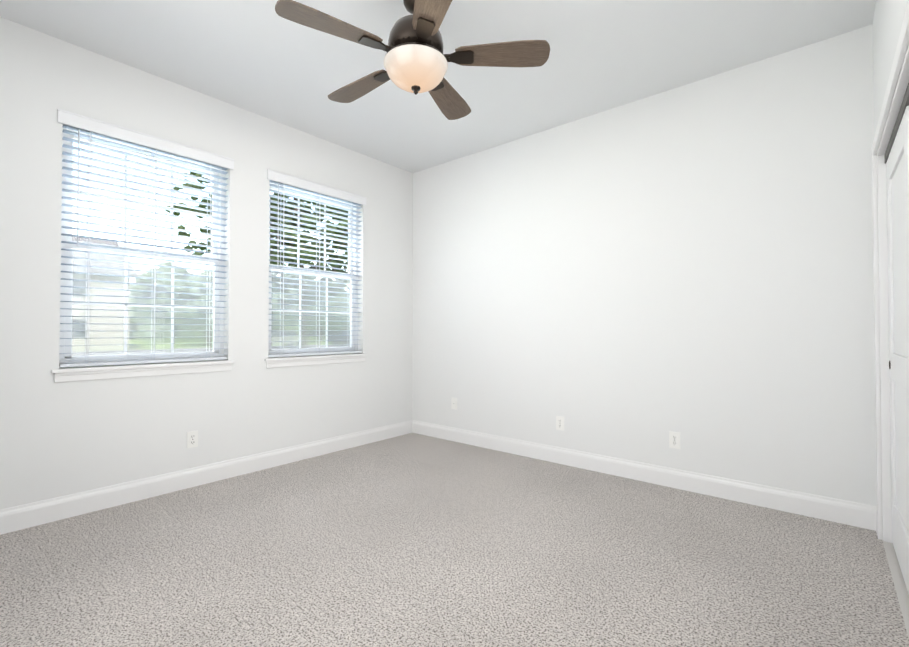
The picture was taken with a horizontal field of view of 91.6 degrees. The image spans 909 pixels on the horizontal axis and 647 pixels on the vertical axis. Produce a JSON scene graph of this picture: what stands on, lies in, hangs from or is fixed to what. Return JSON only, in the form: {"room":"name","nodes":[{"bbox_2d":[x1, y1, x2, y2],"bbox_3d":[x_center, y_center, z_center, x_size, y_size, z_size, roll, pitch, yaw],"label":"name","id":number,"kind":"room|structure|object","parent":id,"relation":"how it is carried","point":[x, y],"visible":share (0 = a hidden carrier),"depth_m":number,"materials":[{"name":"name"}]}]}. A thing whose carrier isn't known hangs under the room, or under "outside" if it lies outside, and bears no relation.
{"room":"empty bedroom","nodes":[
{"label":"empty bedroom","id":0,"kind":"room"},
{"bbox_2d":[0,17,412,509],"bbox_3d":[-1.736,-0.252,3.373,0.160,2.800,4.040,-1,-1,40],"label":"wall","id":1,"kind":"structure","parent":0,"point":[58,439],"depth_m":3.02,"materials":[{"name":"white paint"}]},
{"bbox_2d":[59,127,224,367],"bbox_3d":[-2.081,-0.468,3.020,0.080,1.478,0.950,-1,-1,40],"label":"window","id":2,"kind":"structure","parent":1,"relation":"in","point":[67,350],"depth_m":2.93,"materials":[{"name":"white plastic"}]},
{"bbox_2d":[72,249,212,355],"bbox_3d":[-2.109,-0.114,3.038,0.001,0.729,0.882,-1,-1,40],"label":"screen","id":3,"kind":"object","parent":2,"relation":"attached to","point":[119,298],"depth_m":3.00,"materials":[{"name":"grey"}]},
{"bbox_2d":[57,109,233,366],"bbox_3d":[-2.008,-0.489,2.959,0.084,1.502,0.998,-1,-1,40],"label":"window blinds","id":4,"kind":"object","parent":2,"relation":"attached to","point":[88,125],"visible":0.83,"depth_m":2.90,"materials":[{"name":"white plastic"}]},
{"bbox_2d":[51,360,234,382],"bbox_3d":[-2.010,0.308,2.948,0.105,0.077,1.020,-1,-1,40],"label":"window sill","id":5,"kind":"structure","parent":1,"relation":"attached to","point":[99,372],"depth_m":2.85,"materials":[{"name":"white wood"}]},
{"bbox_2d":[187,430,197,448],"bbox_3d":[-1.839,0.814,3.103,0.008,0.114,0.070,-1,-1,40],"label":"electrical outlet","id":6,"kind":"object","parent":1,"relation":"attached to","point":[192,439],"visible":1,"depth_m":3.10,"materials":[{"name":"white plastic"}]},
{"bbox_2d":[0,420,412,534],"bbox_3d":[-1.668,1.082,3.296,0.016,0.130,3.800,-1,-1,40],"label":"baseboard","id":7,"kind":"structure","parent":1,"relation":"attached to","point":[20,517],"depth_m":3.00,"materials":[{"name":"white wood"}]},
{"bbox_2d":[268,183,357,357],"bbox_3d":[-1.273,-0.454,3.980,0.080,1.478,0.940,-1,-1,40],"label":"window","id":8,"kind":"structure","parent":1,"relation":"in","point":[354,326],"depth_m":4.05,"materials":[{"name":"white plastic"}]},
{"bbox_2d":[271,270,349,348],"bbox_3d":[-1.302,-0.099,3.999,0.001,0.729,0.872,-1,-1,40],"label":"screen","id":9,"kind":"object","parent":8,"relation":"attached to","point":[329,321],"depth_m":3.98,"materials":[{"name":"grey"}]},
{"bbox_2d":[267,169,366,356],"bbox_3d":[-1.201,-0.475,3.919,0.084,1.502,0.988,-1,-1,40],"label":"window blinds","id":10,"kind":"object","parent":8,"relation":"attached to","point":[289,181],"visible":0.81,"depth_m":3.88,"materials":[{"name":"white plastic"}]},
{"bbox_2d":[264,353,367,367],"bbox_3d":[-1.203,0.323,3.909,0.105,0.077,1.010,-1,-1,40],"label":"window sill","id":11,"kind":"structure","parent":1,"relation":"attached to","point":[274,362],"depth_m":3.82,"materials":[{"name":"white wood"}]},
{"bbox_2d":[0,0,875,172],"bbox_3d":[-0.013,-1.724,1.947,4.660,0.100,4.040,-1,-1,40],"label":"ceiling","id":12,"kind":"structure","parent":0,"point":[262,58],"depth_m":2.70,"materials":[{"name":"white paint"}]},
{"bbox_2d":[275,0,549,119],"bbox_3d":[-0.233,-1.409,2.254,1.233,0.521,1.281,-1,-1,40],"label":"fan","id":13,"kind":"object","parent":12,"relation":"hanging from","point":[416,59],"visible":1,"depth_m":2.14,"materials":[{"name":"brown wood"}]},
{"bbox_2d":[0,433,908,646],"bbox_3d":[-0.300,1.180,2.145,3.910,0.100,4.040,-1,-1,40],"label":"floor carpet","id":14,"kind":"object","parent":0,"point":[412,540],"visible":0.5,"depth_m":2.06,"materials":[{"name":"grey carpet"}]},
{"bbox_2d":[413,24,876,505],"bbox_3d":[1.309,-0.252,3.373,4.500,2.800,0.120,-1,-1,40],"label":"wall","id":15,"kind":"structure","parent":0,"point":[640,279],"depth_m":3.08,"materials":[{"name":"white paint"}]},
{"bbox_2d":[451,397,456,409],"bbox_3d":[-0.004,0.793,4.376,0.070,0.114,0.010,-1,-1,40],"label":"electrical outlet","id":16,"kind":"object","parent":15,"relation":"attached to","point":[453,403],"visible":1,"depth_m":4.37,"materials":[{"name":"white plastic"}]},
{"bbox_2d":[556,416,563,430],"bbox_3d":[0.870,0.822,3.643,0.070,0.114,0.008,-1,-1,40],"label":"electrical outlet","id":17,"kind":"object","parent":15,"relation":"attached to","point":[559,422],"visible":1,"depth_m":3.64,"materials":[{"name":"white plastic"}]},
{"bbox_2d":[412,420,876,530],"bbox_3d":[0.932,1.086,3.581,3.630,0.130,0.016,-1,-1,40],"label":"baseboard","id":18,"kind":"structure","parent":15,"relation":"attached to","point":[860,515],"depth_m":3.05,"materials":[{"name":"white wood"}]},
{"bbox_2d":[669,431,679,448],"bbox_3d":[1.536,0.814,3.083,0.070,0.114,0.008,-1,-1,40],"label":"electrical outlet","id":19,"kind":"object","parent":15,"relation":"attached to","point":[674,439],"visible":1,"depth_m":3.08,"materials":[{"name":"white plastic"}]},
{"bbox_2d":[873,0,908,487],"bbox_3d":[1.150,-0.288,0.947,0.120,2.800,3.800,-1,-1,40],"label":"wall","id":20,"kind":"structure","parent":0,"point":[888,18],"depth_m":2.02,"materials":[{"name":"white paint"}]},
{"bbox_2d":[872,0,908,542],"bbox_3d":[1.781,0.079,1.704,0.136,2.088,1.656,-1,-1,40],"label":"trim","id":21,"kind":"structure","parent":20,"relation":"attached to","point":[881,340],"depth_m":2.30,"materials":[{"name":"white wood"}]},
{"bbox_2d":[884,83,908,162],"bbox_3d":[1.790,-0.867,1.711,0.072,0.045,1.504,-1,-1,40],"label":"door track","id":22,"kind":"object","parent":20,"relation":"attached to","point":[905,103],"depth_m":1.89,"materials":[{"name":"grey"}]},
{"bbox_2d":[886,105,908,593],"bbox_3d":[2.014,0.135,1.984,0.032,1.960,0.769,-1,-1,40],"label":"closet door","id":23,"kind":"structure","parent":20,"relation":"in","point":[897,169],"depth_m":2.01,"materials":[{"name":"white paint"}]},
{"bbox_2d":[882,540,908,637],"bbox_3d":[2.119,1.169,1.495,0.870,0.102,1.680,-1,-1,40],"label":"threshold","id":24,"kind":"structure","parent":0,"point":[899,583],"depth_m":1.92,"materials":[{"name":"white wood"}]},
{"label":"outside","id":25,"kind":"structure","parent":0,"visible":0},
{"bbox_2d":[70,337,342,367],"bbox_3d":[-46.214,2.266,51.318,190.000,0.001,260.000,-1,-1,40],"label":"lawn","id":26,"kind":"structure","parent":25,"point":[180,345],"depth_m":49.47,"materials":[{"name":"green plant"}]},
{"bbox_2d":[72,237,138,350],"bbox_3d":[-35.670,-2.767,32.466,13.400,9.500,17.500,-1,-1,40],"label":"house","id":27,"kind":"structure","parent":26,"relation":"on","point":[114,347],"depth_m":33.54,"materials":[{"name":"grey paint"}]},
{"bbox_2d":[130,261,195,340],"bbox_3d":[-36.808,-2.873,57.364,9.103,10.457,9.084,-1,-1,40],"label":"tree","id":28,"kind":"object","parent":26,"relation":"on","point":[158,295],"depth_m":54.88,"materials":[{"name":"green plant"}]},
{"bbox_2d":[169,269,212,345],"bbox_3d":[-23.561,-1.525,42.102,7.071,7.304,6.449,-1,-1,40],"label":"tree","id":29,"kind":"object","parent":26,"relation":"on","point":[191,301],"depth_m":39.90,"materials":[{"name":"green plant"}]},
{"bbox_2d":[72,344,349,355],"bbox_3d":[-21.721,1.942,30.728,8.000,0.030,260.000,-1,-1,40],"label":"road","id":30,"kind":"structure","parent":26,"relation":"on","point":[169,350],"depth_m":31.83,"materials":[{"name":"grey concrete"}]},
{"bbox_2d":[271,331,309,346],"bbox_3d":[-14.398,1.297,36.340,1.860,1.412,4.500,-1,-1,40],"label":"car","id":31,"kind":"object","parent":30,"relation":"on","point":[287,339],"depth_m":35.92,"materials":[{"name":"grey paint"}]},
{"bbox_2d":[328,331,349,345],"bbox_3d":[-9.572,1.383,42.080,1.860,1.412,4.600,-1,-1,40],"label":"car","id":32,"kind":"object","parent":30,"relation":"on","point":[343,338],"depth_m":40.42,"materials":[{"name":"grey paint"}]},
{"bbox_2d":[129,282,349,339],"bbox_3d":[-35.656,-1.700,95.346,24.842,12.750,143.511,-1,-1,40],"label":"tree","id":33,"kind":"object","parent":26,"relation":"on","point":[199,333],"depth_m":71.21,"materials":[{"name":"green plant"}]},
{"bbox_2d":[165,172,349,347],"bbox_3d":[-3.576,-1.439,10.240,5.216,6.179,5.112,-1,-1,40],"label":"tree","id":34,"kind":"object","parent":26,"relation":"on","point":[285,238],"depth_m":9.41,"materials":[{"name":"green plant"}]},
{"bbox_2d":[272,292,287,315],"bbox_3d":[-22.806,-1.576,49.450,7.993,7.626,7.339,-1,-1,40],"label":"tree","id":35,"kind":"object","parent":26,"relation":"on","point":[273,295],"depth_m":49.14,"materials":[{"name":"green plant"}]},
{"bbox_2d":[288,283,349,339],"bbox_3d":[-16.409,-1.446,53.819,7.360,7.497,7.626,-1,-1,40],"label":"tree","id":36,"kind":"object","parent":26,"relation":"on","point":[330,314],"depth_m":51.97,"materials":[{"name":"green plant"}]}
]}

